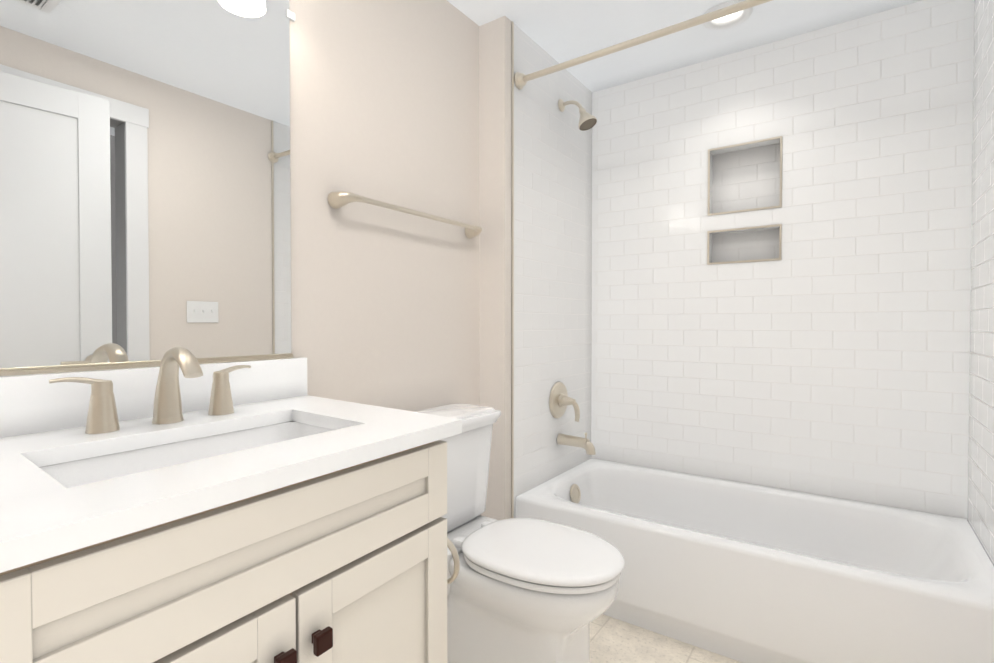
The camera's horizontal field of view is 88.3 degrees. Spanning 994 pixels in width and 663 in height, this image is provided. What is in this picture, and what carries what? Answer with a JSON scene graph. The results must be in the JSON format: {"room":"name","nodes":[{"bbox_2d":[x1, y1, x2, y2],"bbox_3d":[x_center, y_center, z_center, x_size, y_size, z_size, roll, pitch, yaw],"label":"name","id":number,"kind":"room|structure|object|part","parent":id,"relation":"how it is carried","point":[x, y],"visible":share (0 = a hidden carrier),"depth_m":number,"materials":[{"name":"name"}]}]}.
{"room":"bathroom","nodes":[
{"label":"bathroom","id":0,"kind":"room"},
{"bbox_2d":[289,0,479,411],"bbox_3d":[-0.778,-0.088,1.157,0.001,2.355,2.459,1,1,35],"label":"wall","id":1,"kind":"structure","parent":0,"point":[384,107],"depth_m":1.73,"materials":[{"name":"beige paint"}]},
{"bbox_2d":[0,0,294,375],"bbox_3d":[-0.784,-0.464,1.133,0.010,1.093,0.757,1,1,35],"label":"mirror","id":2,"kind":"object","parent":1,"relation":"attached to","point":[145,200],"visible":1,"depth_m":1.13,"materials":[{"name":"clear glass"}]},
{"bbox_2d":[328,191,481,238],"bbox_3d":[-0.274,-0.402,1.808,0.078,0.052,0.712,1,1,35],"label":"towel rail","id":3,"kind":"object","parent":1,"relation":"attached to","point":[338,199],"visible":1,"depth_m":1.64,"materials":[{"name":"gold metal"}]},
{"bbox_2d":[479,16,504,519],"bbox_3d":[-0.021,-0.103,2.128,0.130,2.355,0.001,1,1,35],"label":"wall","id":4,"kind":"structure","parent":0,"point":[492,187],"depth_m":2.12,"materials":[{"name":"beige paint"}]},
{"bbox_2d":[511,21,513,517],"bbox_3d":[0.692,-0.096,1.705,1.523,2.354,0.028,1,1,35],"label":"trim","id":5,"kind":"structure","parent":4,"relation":"attached to","point":[512,460],"depth_m":2.13,"materials":[{"name":"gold metal"}]},
{"bbox_2d":[505,16,511,518],"bbox_3d":[0.048,-0.102,2.113,0.001,2.355,0.055,1,1,35],"label":"trim","id":6,"kind":"structure","parent":0,"point":[508,213],"depth_m":2.11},
{"bbox_2d":[590,614,741,662],"bbox_3d":[0.141,1.091,1.046,1.654,0.001,3.300,1,1,35],"label":"floor","id":7,"kind":"structure","parent":0,"point":[613,640],"depth_m":1.75,"materials":[{"name":"tile"}]},
{"bbox_2d":[0,347,461,662],"bbox_3d":[-0.524,0.562,0.962,0.648,1.060,0.814,1,1,35],"label":"bathroom vanity","id":8,"kind":"object","parent":7,"relation":"on","point":[180,505],"visible":1,"depth_m":0.82,"materials":[{"name":"paint"}]},
{"bbox_2d":[0,357,461,572],"bbox_3d":[-0.524,0.151,0.956,0.648,0.137,0.814,1,1,35],"label":"countertop","id":9,"kind":"structure","parent":8,"relation":"on","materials":[{"name":"white stone"}]},
{"bbox_2d":[49,347,250,433],"bbox_3d":[-0.647,0.110,1.042,0.172,0.158,0.384,1,1,35],"label":"faucet","id":10,"kind":"object","parent":9,"relation":"on","point":[102,417],"depth_m":1.04,"materials":[{"name":"gold metal"}]},
{"bbox_2d":[39,421,332,487],"bbox_3d":[-0.513,0.286,0.934,0.365,0.132,0.572,1,1,35],"label":"sink","id":11,"kind":"object","parent":9,"relation":"in","point":[77,469],"depth_m":1.00,"materials":[{"name":"white ceramic"}]},
{"bbox_2d":[415,403,624,662],"bbox_3d":[0.021,0.683,1.627,0.777,0.798,0.478,1,1,35],"label":"toilet","id":12,"kind":"object","parent":7,"relation":"on","point":[524,590],"visible":0.79,"depth_m":1.50,"materials":[{"name":"ceramic"}]},
{"bbox_3d":[-0.202,0.479,1.779,0.234,0.393,0.478,1,1,35],"label":"tank","id":13,"kind":"part","parent":12,"relation":"part of","materials":[{"name":"ceramic"}]},
{"bbox_3d":[0.126,0.666,1.552,0.519,0.052,0.378,1,1,35],"label":"seat","id":14,"kind":"part","parent":12,"relation":"part of","materials":[{"name":"plastic"}]},
{"bbox_2d":[516,458,993,662],"bbox_3d":[0.919,0.888,2.044,1.518,0.377,0.762,1,1,35],"label":"bathtub","id":15,"kind":"object","parent":7,"relation":"on","point":[744,572],"visible":0.88,"depth_m":1.77,"materials":[{"name":"ceramic"}]},
{"bbox_2d":[447,0,921,91],"bbox_3d":[0.141,-1.264,1.011,1.654,0.001,3.300,1,1,35],"label":"ceiling","id":16,"kind":"structure","parent":0,"point":[560,31],"depth_m":2.15,"materials":[{"name":"paint"}]},
{"bbox_2d":[514,0,771,89],"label":"shower curtain rod","id":17,"kind":"object","parent":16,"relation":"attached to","point":[520,79],"depth_m":1.84,"materials":[{"name":"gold metal"}]},
{"bbox_3d":[0.707,-1.050,1.711,1.523,0.070,0.094,1,1,35],"label":"shower curtain rail","id":18,"kind":"part","parent":17,"relation":"part of","materials":[{"name":"beige metal"}]},
{"bbox_2d":[702,0,752,29],"bbox_3d":[0.928,-1.298,2.071,0.192,0.053,0.192,1,1,35],"label":"recessed light","id":19,"kind":"object","parent":16,"relation":"in","point":[731,20],"visible":0.5,"depth_m":2.11,"materials":[{"name":"white paint"}]},
{"bbox_2d":[591,0,973,518],"bbox_3d":[1.165,-0.106,2.381,1.524,2.355,0.090,1,1,35],"label":"wall","id":20,"kind":"structure","parent":0,"point":[828,354],"depth_m":2.22,"materials":[{"name":"tile"}]},
{"bbox_2d":[514,24,591,517],"bbox_3d":[0.289,-0.107,2.458,0.001,2.355,0.786,1,1,35],"label":"wall tile","id":21,"kind":"structure","parent":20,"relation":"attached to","point":[552,244],"depth_m":2.39,"materials":[{"name":"white tile"}]},
{"bbox_2d":[549,382,579,421],"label":"fixtures","id":22,"kind":"object","parent":21,"relation":"attached to","point":[560,400],"depth_m":2.43,"materials":[{"name":"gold metal"}]},
{"bbox_2d":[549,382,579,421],"bbox_3d":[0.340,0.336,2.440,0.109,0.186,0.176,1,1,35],"label":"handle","id":23,"kind":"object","parent":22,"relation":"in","point":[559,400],"depth_m":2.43,"materials":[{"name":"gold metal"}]},
{"bbox_2d":[557,433,595,454],"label":"fixtures","id":24,"kind":"object","parent":21,"relation":"attached to","point":[562,439],"depth_m":2.41,"materials":[{"name":"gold metal"}]},
{"bbox_2d":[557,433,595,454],"bbox_3d":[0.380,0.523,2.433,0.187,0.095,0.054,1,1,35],"label":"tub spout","id":25,"kind":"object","parent":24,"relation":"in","point":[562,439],"depth_m":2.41,"materials":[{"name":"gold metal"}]},
{"bbox_2d":[558,99,596,130],"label":"shower head","id":26,"kind":"object","parent":21,"relation":"attached to","point":[587,121],"depth_m":2.40,"materials":[{"name":"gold metal"}]},
{"bbox_2d":[707,136,781,264],"bbox_3d":[1.127,-0.589,2.343,0.310,0.545,0.003,1,1,35],"label":"trim","id":27,"kind":"structure","parent":20,"relation":"attached to","point":[765,226],"depth_m":2.33,"materials":[{"name":"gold metal"}]},
{"bbox_2d":[967,0,993,565],"bbox_3d":[1.543,-0.095,1.592,0.001,2.355,0.770,1,1,35],"label":"wall tiles","id":28,"kind":"structure","parent":20,"relation":"attached to","point":[980,517],"depth_m":1.73,"materials":[{"name":"white tile"}]}
]}

